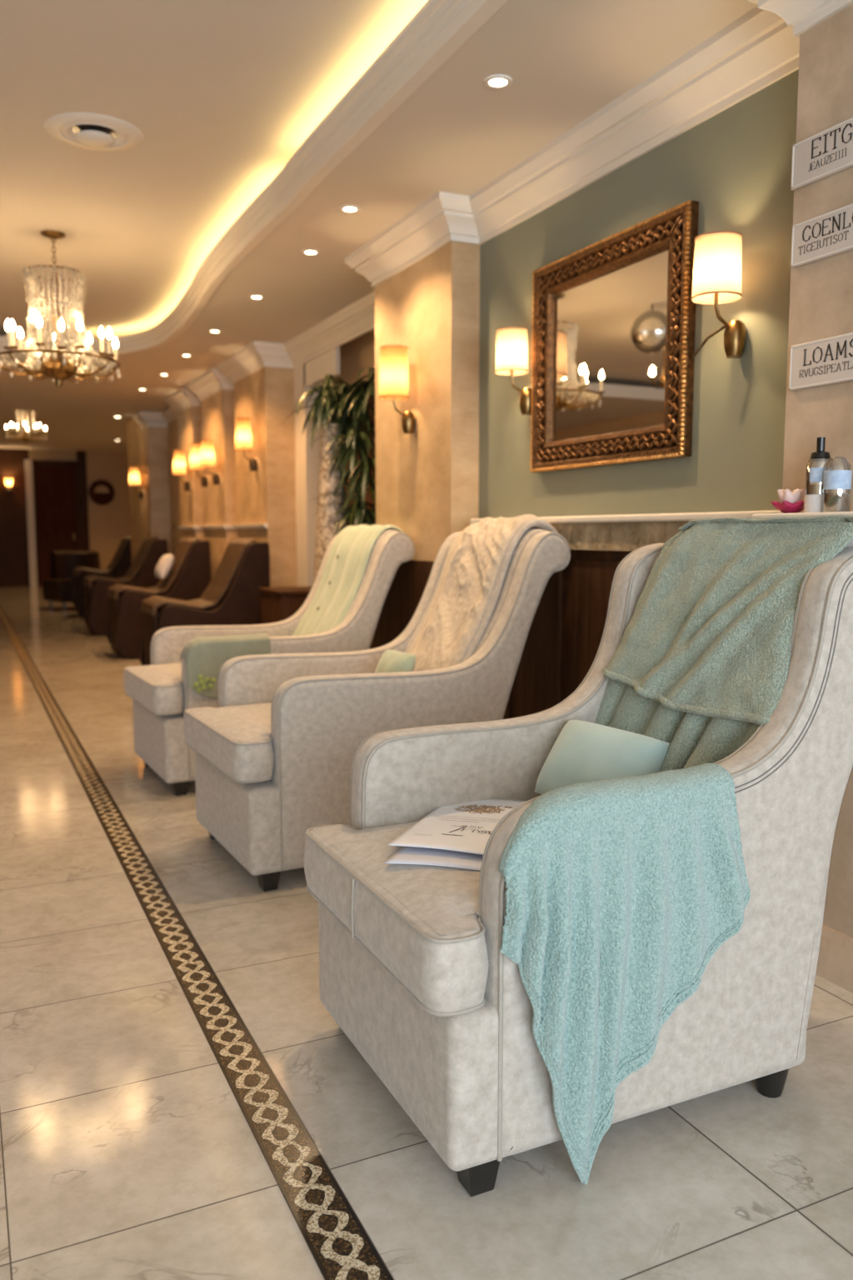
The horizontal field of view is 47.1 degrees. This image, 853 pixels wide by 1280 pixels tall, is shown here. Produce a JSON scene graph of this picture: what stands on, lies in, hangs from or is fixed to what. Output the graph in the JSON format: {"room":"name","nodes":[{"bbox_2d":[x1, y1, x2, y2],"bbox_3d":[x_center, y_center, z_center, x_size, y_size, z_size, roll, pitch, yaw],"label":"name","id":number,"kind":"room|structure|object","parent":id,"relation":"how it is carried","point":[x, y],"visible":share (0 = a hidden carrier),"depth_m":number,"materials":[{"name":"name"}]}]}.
{"room":"salon","nodes":[
{"label":"salon","id":0,"kind":"room"},
{"bbox_2d":[0,448,89,586],"bbox_3d":[-10.216,-2.614,20.531,5.920,3.050,0.250,-3,7,-25],"label":"wall","id":1,"kind":"structure","parent":0,"point":[14,557],"depth_m":21.12,"materials":[{"name":"brown paint"}]},
{"bbox_2d":[4,478,13,489],"bbox_3d":[-8.902,-3.318,20.860,0.180,0.240,0.210,-3,7,-25],"label":"wall lamp","id":2,"kind":"object","parent":1,"relation":"attached to","point":[8,482],"visible":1,"depth_m":20.80,"materials":[{"name":"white glass"}]},
{"bbox_2d":[25,460,80,586],"bbox_3d":[-8.139,-2.539,21.371,1.060,2.720,0.140,-3,7,-25],"label":"door","id":3,"kind":"structure","parent":1,"relation":"in","point":[55,483],"depth_m":21.33,"materials":[{"name":"red wood"}]},
{"bbox_2d":[28,449,130,585],"bbox_3d":[-7.368,-2.763,21.904,2.750,3.050,0.200,-3,7,-25],"label":"wall","id":4,"kind":"structure","parent":0,"point":[109,523],"depth_m":21.88,"materials":[{"name":"beige paint"}]},
{"bbox_2d":[88,480,114,504],"bbox_3d":[-7.218,-3.275,21.753,0.560,0.560,0.060,-3,7,-25],"label":"wall ornament","id":5,"kind":"object","parent":4,"relation":"attached to","point":[101,492],"visible":1,"depth_m":21.74,"materials":[{"name":"red wood"}]},
{"bbox_2d":[127,420,170,564],"bbox_3d":[-3.428,-1.522,12.591,0.500,2.600,1.550,-3,7,-25],"label":"wall","id":6,"kind":"structure","parent":0,"point":[147,447],"depth_m":11.87,"materials":[{"name":"paint"}]},
{"bbox_2d":[129,466,144,498],"bbox_3d":[-3.596,-1.941,12.096,0.169,0.380,0.143,0,6,5],"label":"wall sconce","id":7,"kind":"object","parent":6,"relation":"attached to","point":[134,480],"visible":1,"depth_m":12.04,"materials":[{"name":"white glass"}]},
{"bbox_2d":[167,418,181,554],"bbox_3d":[-2.177,-1.267,10.243,0.270,2.600,3.790,-3,7,-25],"label":"wall","id":8,"kind":"structure","parent":0,"point":[172,427],"depth_m":11.59,"materials":[{"name":"beige paint"}]},
{"bbox_2d":[170,523,268,529],"bbox_3d":[-2.172,-1.119,9.744,0.220,0.035,4.720,-3,7,-25],"label":"trim","id":9,"kind":"structure","parent":8,"relation":"attached to","point":[260,525],"depth_m":8.76,"materials":[{"name":"white paint"}]},
{"bbox_2d":[0,0,428,452],"bbox_3d":[-3.866,-2.734,8.936,7.500,0.300,26.500,-3,7,-25],"label":"ceiling","id":10,"kind":"structure","parent":0,"point":[222,95],"depth_m":3.88,"materials":[{"name":"paint"}]},
{"bbox_2d":[5,410,47,443],"bbox_3d":[-5.234,-2.885,12.783,0.522,0.632,0.524,-3,7,-25],"label":"chandelier","id":11,"kind":"object","parent":10,"relation":"hanging from","point":[26,436],"visible":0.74,"depth_m":12.76,"materials":[{"name":"gold metal"}]},
{"bbox_2d":[0,230,120,387],"bbox_3d":[-2.007,-1.781,5.317,0.671,0.810,0.671,-6,8,-43],"label":"chandelier","id":12,"kind":"object","parent":10,"relation":"hanging from","point":[57,367],"visible":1,"depth_m":5.22,"materials":[{"name":"gold metal"}]},
{"bbox_2d":[5,330,10,346],"bbox_3d":[-2.155,-1.547,5.046,0.019,0.087,0.018,-3,7,-25],"label":"candle","id":13,"kind":"object","parent":12,"relation":"on","point":[8,339],"depth_m":5.04,"materials":[{"name":"beige wax"}]},
{"bbox_2d":[10,330,14,345],"bbox_3d":[-2.192,-1.593,5.188,0.019,0.087,0.018,-3,7,-25],"label":"candle","id":14,"kind":"object","parent":12,"relation":"on","point":[12,333],"depth_m":5.18,"materials":[{"name":"beige wax"}]},
{"bbox_2d":[18,338,22,349],"bbox_3d":[-2.230,-1.614,5.383,0.019,0.087,0.018,-3,7,-25],"label":"candle","id":15,"kind":"object","parent":12,"relation":"on","point":[20,339],"depth_m":5.37,"materials":[{"name":"beige wax"}]},
{"bbox_2d":[37,327,41,342],"bbox_3d":[-2.014,-1.583,5.096,0.019,0.087,0.018,-3,7,-25],"label":"candle","id":16,"kind":"object","parent":12,"relation":"on","point":[39,329],"depth_m":5.09,"materials":[{"name":"beige wax"}]},
{"bbox_2d":[59,330,64,345],"bbox_3d":[-1.877,-1.546,5.038,0.019,0.087,0.018,-3,7,-25],"label":"candle","id":17,"kind":"object","parent":12,"relation":"on","point":[62,341],"depth_m":5.03,"materials":[{"name":"beige wax"}]},
{"bbox_2d":[78,330,82,345],"bbox_3d":[-1.832,-1.591,5.177,0.019,0.087,0.018,-3,7,-25],"label":"candle","id":18,"kind":"object","parent":12,"relation":"on","point":[80,339],"depth_m":5.17,"materials":[{"name":"beige wax"}]},
{"bbox_2d":[100,337,104,352],"bbox_3d":[-1.781,-1.613,5.369,0.019,0.087,0.018,-3,7,-25],"label":"candle","id":19,"kind":"object","parent":12,"relation":"on","point":[102,350],"depth_m":5.36,"materials":[{"name":"beige wax"}]},
{"bbox_2d":[107,339,111,353],"bbox_3d":[-1.698,-1.569,5.248,0.019,0.087,0.018,-3,7,-25],"label":"candle","id":20,"kind":"object","parent":12,"relation":"on","point":[109,341],"depth_m":5.24,"materials":[{"name":"beige wax"}]},
{"bbox_2d":[114,348,117,359],"bbox_3d":[-1.752,-1.599,5.519,0.019,0.087,0.018,-3,7,-25],"label":"candle","id":21,"kind":"object","parent":12,"relation":"on","point":[115,349],"depth_m":5.51,"materials":[{"name":"beige wax"}]},
{"bbox_2d":[44,112,144,151],"bbox_3d":[-1.332,-2.019,3.933,0.380,0.038,0.380,-3,7,-25],"label":"ceiling vent","id":22,"kind":"object","parent":10,"relation":"in","point":[90,131],"visible":1,"depth_m":3.90,"materials":[{"name":"white paint"}]},
{"bbox_2d":[178,366,297,587],"bbox_3d":[-1.745,-1.148,9.154,0.430,2.600,3.300,-3,7,-25],"label":"wall","id":23,"kind":"structure","parent":0,"point":[266,396],"depth_m":7.96,"materials":[{"name":"paint"}]},
{"bbox_2d":[172,450,190,490],"bbox_3d":[-2.502,-1.725,9.969,0.169,0.410,0.143,0,6,5],"label":"wall sconce","id":24,"kind":"object","parent":23,"relation":"attached to","point":[179,464],"visible":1,"depth_m":9.92,"materials":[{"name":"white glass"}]},
{"bbox_2d":[189,443,208,486],"bbox_3d":[-2.167,-1.653,9.268,0.169,0.400,0.143,0,6,5],"label":"wall sconce","id":25,"kind":"object","parent":23,"relation":"attached to","point":[195,448],"visible":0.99,"depth_m":9.21,"materials":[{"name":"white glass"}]},
{"bbox_2d":[200,439,219,484],"bbox_3d":[-1.965,-1.607,8.847,0.169,0.400,0.143,0,6,5],"label":"wall sconce","id":26,"kind":"object","parent":23,"relation":"attached to","point":[207,457],"visible":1,"depth_m":8.79,"materials":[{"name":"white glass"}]},
{"bbox_2d":[235,417,257,471],"bbox_3d":[-1.428,-1.540,7.718,0.169,0.410,0.143,0,6,5],"label":"wall sconce","id":27,"kind":"object","parent":23,"relation":"attached to","point":[243,442],"visible":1,"depth_m":7.66,"materials":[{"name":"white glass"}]},
{"bbox_2d":[294,345,339,586],"bbox_3d":[-0.374,-0.865,6.554,0.200,2.600,2.600,-3,7,-25],"label":"wall","id":28,"kind":"structure","parent":0,"point":[307,457],"depth_m":7.46,"materials":[{"name":"white paint"}]},
{"bbox_2d":[332,329,374,389],"bbox_3d":[-0.145,-0.882,6.712,0.450,2.600,2.850,-3,7,-25],"label":"wall","id":29,"kind":"structure","parent":0,"point":[358,353],"depth_m":6.96,"materials":[{"name":"beige paint"}]},
{"bbox_2d":[335,378,375,649],"bbox_3d":[-0.275,-0.671,6.623,0.020,2.200,2.600,-3,7,-25],"label":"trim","id":30,"kind":"structure","parent":29,"relation":"attached to","point":[368,497],"depth_m":6.83,"materials":[{"name":"brown wood"}]},
{"bbox_2d":[0,0,757,415],"bbox_3d":[-2.268,-1.907,3.887,5.800,0.110,15.700,-3,7,-25],"label":"ceiling","id":31,"kind":"structure","parent":0,"point":[566,61],"depth_m":3.69,"materials":[{"name":"paint"}]},
{"bbox_2d":[159,373,169,375],"bbox_3d":[-2.355,-2.383,8.788,0.092,0.006,0.092,-3,7,-25],"label":"recessed light","id":32,"kind":"object","parent":31,"relation":"in","point":[162,374],"visible":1,"depth_m":8.78,"materials":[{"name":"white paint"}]},
{"bbox_2d":[180,354,192,356],"bbox_3d":[-1.922,-2.280,7.843,0.092,0.006,0.092,-3,7,-25],"label":"recessed light","id":33,"kind":"object","parent":31,"relation":"in","point":[182,355],"visible":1,"depth_m":7.84,"materials":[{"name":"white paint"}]},
{"bbox_2d":[208,329,221,332],"bbox_3d":[-1.493,-2.178,6.907,0.092,0.006,0.092,-3,7,-25],"label":"recessed light","id":34,"kind":"object","parent":31,"relation":"in","point":[211,330],"visible":1,"depth_m":6.89,"materials":[{"name":"white paint"}]},
{"bbox_2d":[0,0,508,355],"bbox_3d":[-1.928,-1.686,1.904,4.700,0.116,11.804,-3,7,-25],"label":"trim","id":35,"kind":"structure","parent":31,"relation":"attached to","point":[440,27],"depth_m":3.62,"materials":[{"name":"white paint"}]},
{"bbox_2d":[249,295,264,299],"bbox_3d":[-1.026,-2.069,5.910,0.092,0.006,0.092,-3,7,-25],"label":"recessed light","id":36,"kind":"object","parent":31,"relation":"in","point":[253,297],"visible":1,"depth_m":5.91,"materials":[{"name":"white paint"}]},
{"bbox_2d":[301,249,319,254],"bbox_3d":[-0.587,-1.966,4.966,0.092,0.006,0.092,-3,7,-25],"label":"recessed light","id":37,"kind":"object","parent":31,"relation":"in","point":[307,252],"visible":1,"depth_m":4.96,"materials":[{"name":"white paint"}]},
{"bbox_2d":[339,205,359,212],"bbox_3d":[-0.337,-1.894,4.304,0.092,0.006,0.092,-3,7,-25],"label":"recessed light","id":38,"kind":"object","parent":31,"relation":"in","point":[346,208],"visible":1,"depth_m":4.30,"materials":[{"name":"white paint"}]},
{"bbox_2d":[484,74,512,89],"bbox_3d":[0.226,-1.762,3.092,0.092,0.006,0.092,-3,7,-25],"label":"recessed light","id":39,"kind":"object","parent":31,"relation":"in","point":[496,81],"visible":1,"depth_m":3.09,"materials":[{"name":"white paint"}]},
{"bbox_2d":[0,585,852,1279],"bbox_3d":[-3.866,0.199,9.255,7.500,0.100,26.500,-3,7,-25],"label":"floor","id":40,"kind":"structure","parent":0,"point":[128,1152],"depth_m":1.93,"materials":[{"name":"tile"}]},
{"bbox_2d":[42,550,100,610],"bbox_3d":[-5.402,-0.924,15.037,0.770,0.880,0.839,-6,8,-42],"label":"chair","id":41,"kind":"object","parent":40,"relation":"on","point":[60,588],"visible":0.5,"depth_m":14.79,"materials":[{"name":"brown leather"}]},
{"bbox_2d":[72,535,131,614],"bbox_3d":[-4.556,-0.917,13.994,0.919,1.129,0.620,-3,7,-25],"label":"recliner","id":42,"kind":"object","parent":40,"relation":"on","point":[121,562],"visible":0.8,"depth_m":13.77,"materials":[{"name":"brown leather"}]},
{"bbox_2d":[73,535,130,576],"bbox_3d":[-4.599,-1.196,13.943,0.793,0.563,0.500,-3,7,-25],"label":"cushion","id":43,"kind":"object","parent":42,"relation":"on","point":[114,563],"depth_m":13.82,"materials":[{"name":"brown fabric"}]},
{"bbox_2d":[82,536,168,635],"bbox_3d":[-3.486,-0.631,11.363,0.919,1.129,0.620,-3,7,-25],"label":"recliner","id":44,"kind":"object","parent":40,"relation":"on","point":[141,573],"visible":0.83,"depth_m":11.13,"materials":[{"name":"brown leather"}]},
{"bbox_2d":[83,536,159,587],"bbox_3d":[-3.529,-0.910,11.312,0.793,0.563,0.500,-3,7,-25],"label":"cushion","id":45,"kind":"object","parent":44,"relation":"on","point":[135,568],"depth_m":11.19,"materials":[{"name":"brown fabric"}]},
{"bbox_2d":[106,537,210,659],"bbox_3d":[-2.546,-0.409,9.330,0.919,1.129,0.620,-3,7,-25],"label":"recliner","id":46,"kind":"object","parent":40,"relation":"on","point":[189,577],"visible":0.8,"depth_m":9.11,"materials":[{"name":"brown leather"}]},
{"bbox_2d":[107,537,199,599],"bbox_3d":[-2.590,-0.688,9.279,0.793,0.563,0.500,-3,7,-25],"label":"cushion","id":47,"kind":"object","parent":46,"relation":"on","point":[164,586],"depth_m":9.16,"materials":[{"name":"brown fabric"}]},
{"bbox_2d":[155,554,174,578],"bbox_3d":[-2.474,-0.694,9.234,0.163,0.226,0.312,-2,7,-21],"label":"pillow","id":48,"kind":"object","parent":46,"relation":"on","point":[164,566],"visible":1,"depth_m":9.12,"materials":[{"name":"white fabric"}]},
{"bbox_2d":[0,605,393,1279],"bbox_3d":[-3.793,0.156,9.230,0.095,0.012,25.800,-3,7,-25],"label":"trim","id":49,"kind":"structure","parent":40,"relation":"on","point":[339,1244],"depth_m":2.12,"materials":[{"name":"tile"}]},
{"bbox_2d":[139,538,269,665],"bbox_3d":[-1.705,-0.215,7.548,0.919,1.129,0.620,-3,7,-25],"label":"recliner","id":50,"kind":"object","parent":40,"relation":"on","point":[232,596],"visible":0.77,"depth_m":7.36,"materials":[{"name":"brown leather"}]},
{"bbox_2d":[140,538,256,616],"bbox_3d":[-1.748,-0.494,7.497,0.793,0.563,0.500,-3,7,-25],"label":"cushion","id":51,"kind":"object","parent":50,"relation":"on","point":[222,579],"depth_m":7.39,"materials":[{"name":"brown fabric"}]},
{"bbox_2d":[123,530,414,795],"bbox_3d":[-0.775,0.049,4.788,1.274,1.166,0.713,-3,7,-28],"label":"armchair","id":52,"kind":"object","parent":40,"relation":"on","point":[159,691],"visible":0.5,"depth_m":4.61,"materials":[{"name":"beige fabric"}]},
{"bbox_2d":[123,662,183,714],"bbox_3d":[-0.981,0.200,4.694,0.807,0.155,0.713,-3,7,-28],"label":"seat cushion","id":53,"kind":"object","parent":52,"relation":"on","point":[157,687],"depth_m":4.35,"materials":[{"name":"beige fabric"}]},
{"bbox_2d":[179,633,270,699],"bbox_3d":[-0.894,0.120,4.369,0.383,0.278,0.136,-3,7,-28],"label":"hand towel","id":54,"kind":"object","parent":52,"relation":"on","point":[204,657],"visible":0.7,"depth_m":4.29,"materials":[{"name":"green fabric"}]},
{"bbox_2d":[292,524,404,635],"bbox_3d":[-0.424,-0.236,4.950,0.526,0.694,0.503,-3,7,-28],"label":"throw blanket","id":55,"kind":"object","parent":52,"relation":"on","point":[347,562],"visible":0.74,"depth_m":4.90,"materials":[{"name":"fabric"}]},
{"bbox_2d":[258,586,312,624],"bbox_3d":[-0.940,0.007,7.070,0.422,0.755,0.540,-3,7,-25],"label":"base cabinet","id":56,"kind":"object","parent":40,"relation":"on","point":[278,603],"visible":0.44,"depth_m":6.82,"materials":[{"name":"brown wood"}]},
{"bbox_2d":[282,366,375,581],"bbox_3d":[-0.468,-0.576,6.080,0.714,2.127,1.023,-3,7,-28],"label":"potted plant","id":57,"kind":"object","parent":40,"relation":"on","point":[333,512],"visible":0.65,"depth_m":5.96,"materials":[{"name":"green plant"}]},
{"bbox_2d":[183,529,570,891],"bbox_3d":[-0.195,0.175,3.634,1.274,1.166,0.713,-3,7,-27],"label":"armchair","id":58,"kind":"object","parent":40,"relation":"on","point":[274,759],"visible":0.68,"depth_m":3.30,"materials":[{"name":"beige fabric"}]},
{"bbox_2d":[183,702,274,780],"bbox_3d":[-0.402,0.326,3.541,0.807,0.155,0.713,-3,7,-27],"label":"seat cushion","id":59,"kind":"object","parent":58,"relation":"on","point":[237,739],"depth_m":3.24,"materials":[{"name":"beige fabric"}]},
{"bbox_2d":[375,649,415,673],"bbox_3d":[-0.127,0.132,3.636,0.118,0.175,0.211,-4,7,-31],"label":"pillow","id":60,"kind":"object","parent":58,"relation":"on","point":[392,661],"visible":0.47,"depth_m":3.58,"materials":[{"name":"fabric"}]},
{"bbox_2d":[407,514,558,671],"bbox_3d":[0.162,-0.127,3.777,0.551,0.706,0.482,-3,7,-27],"label":"throw blanket","id":61,"kind":"object","parent":58,"relation":"on","point":[465,601],"visible":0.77,"depth_m":3.69,"materials":[{"name":"beige fabric"}]},
{"bbox_2d":[303,540,852,1196],"bbox_3d":[0.346,0.348,2.130,1.090,1.146,0.713,-3,7,-25],"label":"armchair","id":62,"kind":"object","parent":40,"relation":"on","point":[413,971],"visible":0.67,"depth_m":1.91,"materials":[{"name":"beige fabric"}]},
{"bbox_2d":[303,820,488,1012],"bbox_3d":[0.214,0.501,2.084,0.792,0.160,0.711,-3,7,-25],"label":"seat cushion","id":63,"kind":"object","parent":62,"relation":"on","point":[426,926],"depth_m":1.79,"materials":[{"name":"beige fabric"}]},
{"bbox_2d":[384,846,483,870],"bbox_3d":[0.074,0.414,2.103,0.197,0.005,0.453,2,6,16],"label":"brochure","id":64,"kind":"object","parent":62,"relation":"on","point":[406,855],"visible":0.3,"depth_m":1.93,"materials":[{"name":"paper"}]},
{"bbox_2d":[387,798,526,854],"bbox_3d":[0.095,0.399,2.156,0.216,0.013,0.440,2,7,19],"label":"brochure","id":65,"kind":"object","parent":64,"relation":"on","point":[466,827],"visible":0.9,"depth_m":2.10,"materials":[{"name":"paper"}]},
{"bbox_2d":[455,804,514,814],"bbox_3d":[0.133,0.390,2.248,0.139,0.004,0.083,1,6,7],"label":"picture","id":66,"kind":"object","parent":65,"relation":"on","point":[462,808],"depth_m":2.26},
{"bbox_2d":[535,720,669,794],"bbox_3d":[0.400,0.295,2.256,0.169,0.190,0.284,-5,8,-40],"label":"pillow","id":67,"kind":"object","parent":62,"relation":"on","point":[583,751],"visible":0.68,"depth_m":2.21,"materials":[{"name":"teal fabric"}]},
{"bbox_2d":[498,763,750,1184],"bbox_3d":[0.354,0.603,1.788,0.541,0.712,0.159,-3,7,-25],"label":"throw blanket","id":68,"kind":"object","parent":62,"relation":"on","point":[622,893],"visible":1,"depth_m":1.72,"materials":[{"name":"teal fabric"}]},
{"bbox_2d":[595,515,852,771],"bbox_3d":[0.654,0.081,2.234,0.418,0.718,0.696,-3,7,-25],"label":"throw blanket","id":69,"kind":"object","parent":62,"relation":"on","point":[702,661],"visible":0.71,"depth_m":2.15,"materials":[{"name":"teal fabric"}]},
{"bbox_2d":[375,240,479,561],"bbox_3d":[0.192,-0.685,4.907,0.600,2.600,0.880,-3,7,-25],"label":"pillar","id":70,"kind":"structure","parent":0,"point":[427,478],"depth_m":4.51,"materials":[{"name":"paint"}]},
{"bbox_2d":[379,345,414,434],"bbox_3d":[-0.141,-1.181,4.636,0.169,0.395,0.143,0,6,5],"label":"wall sconce","id":71,"kind":"object","parent":70,"relation":"attached to","point":[393,382],"visible":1,"depth_m":4.58,"materials":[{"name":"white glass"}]},
{"bbox_2d":[374,560,434,648],"bbox_3d":[-0.019,0.112,4.884,0.155,1.020,0.895,-3,7,-25],"label":"trim","id":72,"kind":"structure","parent":70,"relation":"attached to","point":[407,587],"depth_m":4.89,"materials":[{"name":"brown wood"}]},
{"bbox_2d":[132,0,852,429],"bbox_3d":[-0.063,-1.891,4.943,0.518,0.160,15.700,-3,7,-25],"label":"trim","id":73,"kind":"structure","parent":70,"relation":"attached to","point":[761,47],"depth_m":3.55,"materials":[{"name":"white paint"}]},
{"bbox_2d":[478,69,799,518],"bbox_3d":[0.874,-0.548,3.644,0.460,2.600,2.100,-3,7,-25],"label":"wall","id":74,"kind":"structure","parent":0,"point":[737,162],"depth_m":3.09,"materials":[{"name":"green paint"}]},
{"bbox_2d":[495,326,532,414],"bbox_3d":[0.360,-1.076,3.937,0.176,0.327,0.135,-3,7,-25],"label":"wall sconce","id":75,"kind":"object","parent":74,"relation":"attached to","point":[512,352],"visible":0.95,"depth_m":3.87,"materials":[{"name":"fabric"}]},
{"bbox_2d":[503,549,632,719],"bbox_3d":[0.628,0.213,3.632,0.065,1.090,1.960,-3,7,-25],"label":"trim","id":76,"kind":"structure","parent":74,"relation":"attached to","point":[563,640],"depth_m":3.76,"materials":[{"name":"brown wood"}]},
{"bbox_2d":[530,200,699,472],"bbox_3d":[0.634,-1.023,3.505,0.041,0.788,0.928,-3,7,-25],"label":"wall mirror","id":77,"kind":"object","parent":74,"relation":"attached to","point":[613,327],"visible":1,"depth_m":3.44,"materials":[{"name":"gold metal"}]},
{"bbox_2d":[552,250,668,441],"bbox_3d":[0.646,-1.024,3.511,0.004,0.575,0.714,-3,7,-25],"label":"mirror glass","id":78,"kind":"object","parent":77,"relation":"attached to","point":[609,326],"depth_m":3.48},
{"bbox_2d":[550,520,689,550],"bbox_3d":[0.652,-0.369,3.494,0.085,0.098,1.815,-3,7,-25],"label":"trim","id":79,"kind":"structure","parent":74,"relation":"attached to","point":[629,536],"depth_m":3.39,"materials":[{"name":"stone"}]},
{"bbox_2d":[470,510,781,524],"bbox_3d":[0.642,-0.431,3.490,0.120,0.025,1.860,-3,7,-25],"label":"trim","id":80,"kind":"structure","parent":74,"relation":"attached to","point":[686,516],"depth_m":3.19,"materials":[{"name":"white paint"}]},
{"bbox_2d":[691,230,746,358],"bbox_3d":[0.857,-1.005,2.868,0.158,0.333,0.157,2,7,19],"label":"wall sconce","id":81,"kind":"object","parent":74,"relation":"attached to","point":[717,254],"visible":1,"depth_m":2.81,"materials":[{"name":"fabric"}]},
{"bbox_2d":[781,3,852,938],"bbox_3d":[2.338,-0.197,0.420,0.600,2.600,5.185,-3,7,-25],"label":"wall","id":82,"kind":"structure","parent":0,"point":[822,292],"depth_m":2.48,"materials":[{"name":"stone"}]},
{"bbox_2d":[752,511,852,517],"bbox_3d":[1.067,-0.283,2.234,0.140,0.022,0.750,-3,7,-25],"label":"trim","id":83,"kind":"structure","parent":82,"relation":"attached to","point":[797,514],"depth_m":2.39,"materials":[{"name":"white paint"}]},
{"bbox_2d":[771,489,805,513],"bbox_3d":[0.936,-0.354,2.509,0.098,0.064,0.100,-3,7,-25],"label":"candle holder","id":84,"kind":"object","parent":83,"relation":"on","point":[791,502],"visible":0.94,"depth_m":2.48,"materials":[{"name":"pink glass"}]},
{"bbox_2d":[804,437,834,512],"bbox_3d":[0.974,-0.408,2.426,0.065,0.186,0.065,-3,7,-25],"label":"spray bottle","id":85,"kind":"object","parent":83,"relation":"on","point":[814,492],"visible":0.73,"depth_m":2.41,"materials":[{"name":"clear glass"}]},
{"bbox_2d":[822,455,852,512],"bbox_3d":[0.996,-0.377,2.373,0.063,0.136,0.063,-3,7,-25],"label":"lotion bottle","id":86,"kind":"object","parent":83,"relation":"on","point":[834,479],"visible":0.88,"depth_m":2.35,"materials":[{"name":"clear glass"}]},
{"bbox_2d":[789,332,852,390],"bbox_3d":[1.089,-0.681,2.290,0.014,0.115,0.620,-3,7,-25],"label":"wall sign","id":87,"kind":"object","parent":82,"relation":"attached to","point":[827,361],"visible":1,"depth_m":2.47,"materials":[{"name":"white paint"}]},
{"bbox_2d":[790,117,852,189],"bbox_3d":[1.080,-1.190,2.253,0.014,0.112,0.620,-3,7,-25],"label":"wall sign","id":88,"kind":"object","parent":82,"relation":"attached to","point":[829,152],"visible":1,"depth_m":2.44,"materials":[{"name":"white paint"}]},
{"bbox_2d":[790,203,852,268],"bbox_3d":[1.084,-0.991,2.265,0.014,0.107,0.620,-3,7,-25],"label":"wall sign","id":89,"kind":"object","parent":82,"relation":"attached to","point":[831,233],"visible":1,"depth_m":2.45,"materials":[{"name":"white paint"}]},
{"bbox_2d":[815,924,852,993],"bbox_3d":[2.057,1.046,0.421,0.022,0.130,5.185,-3,7,-25],"label":"baseboard","id":90,"kind":"structure","parent":82,"relation":"attached to","point":[835,963],"depth_m":2.51,"materials":[{"name":"stone"}]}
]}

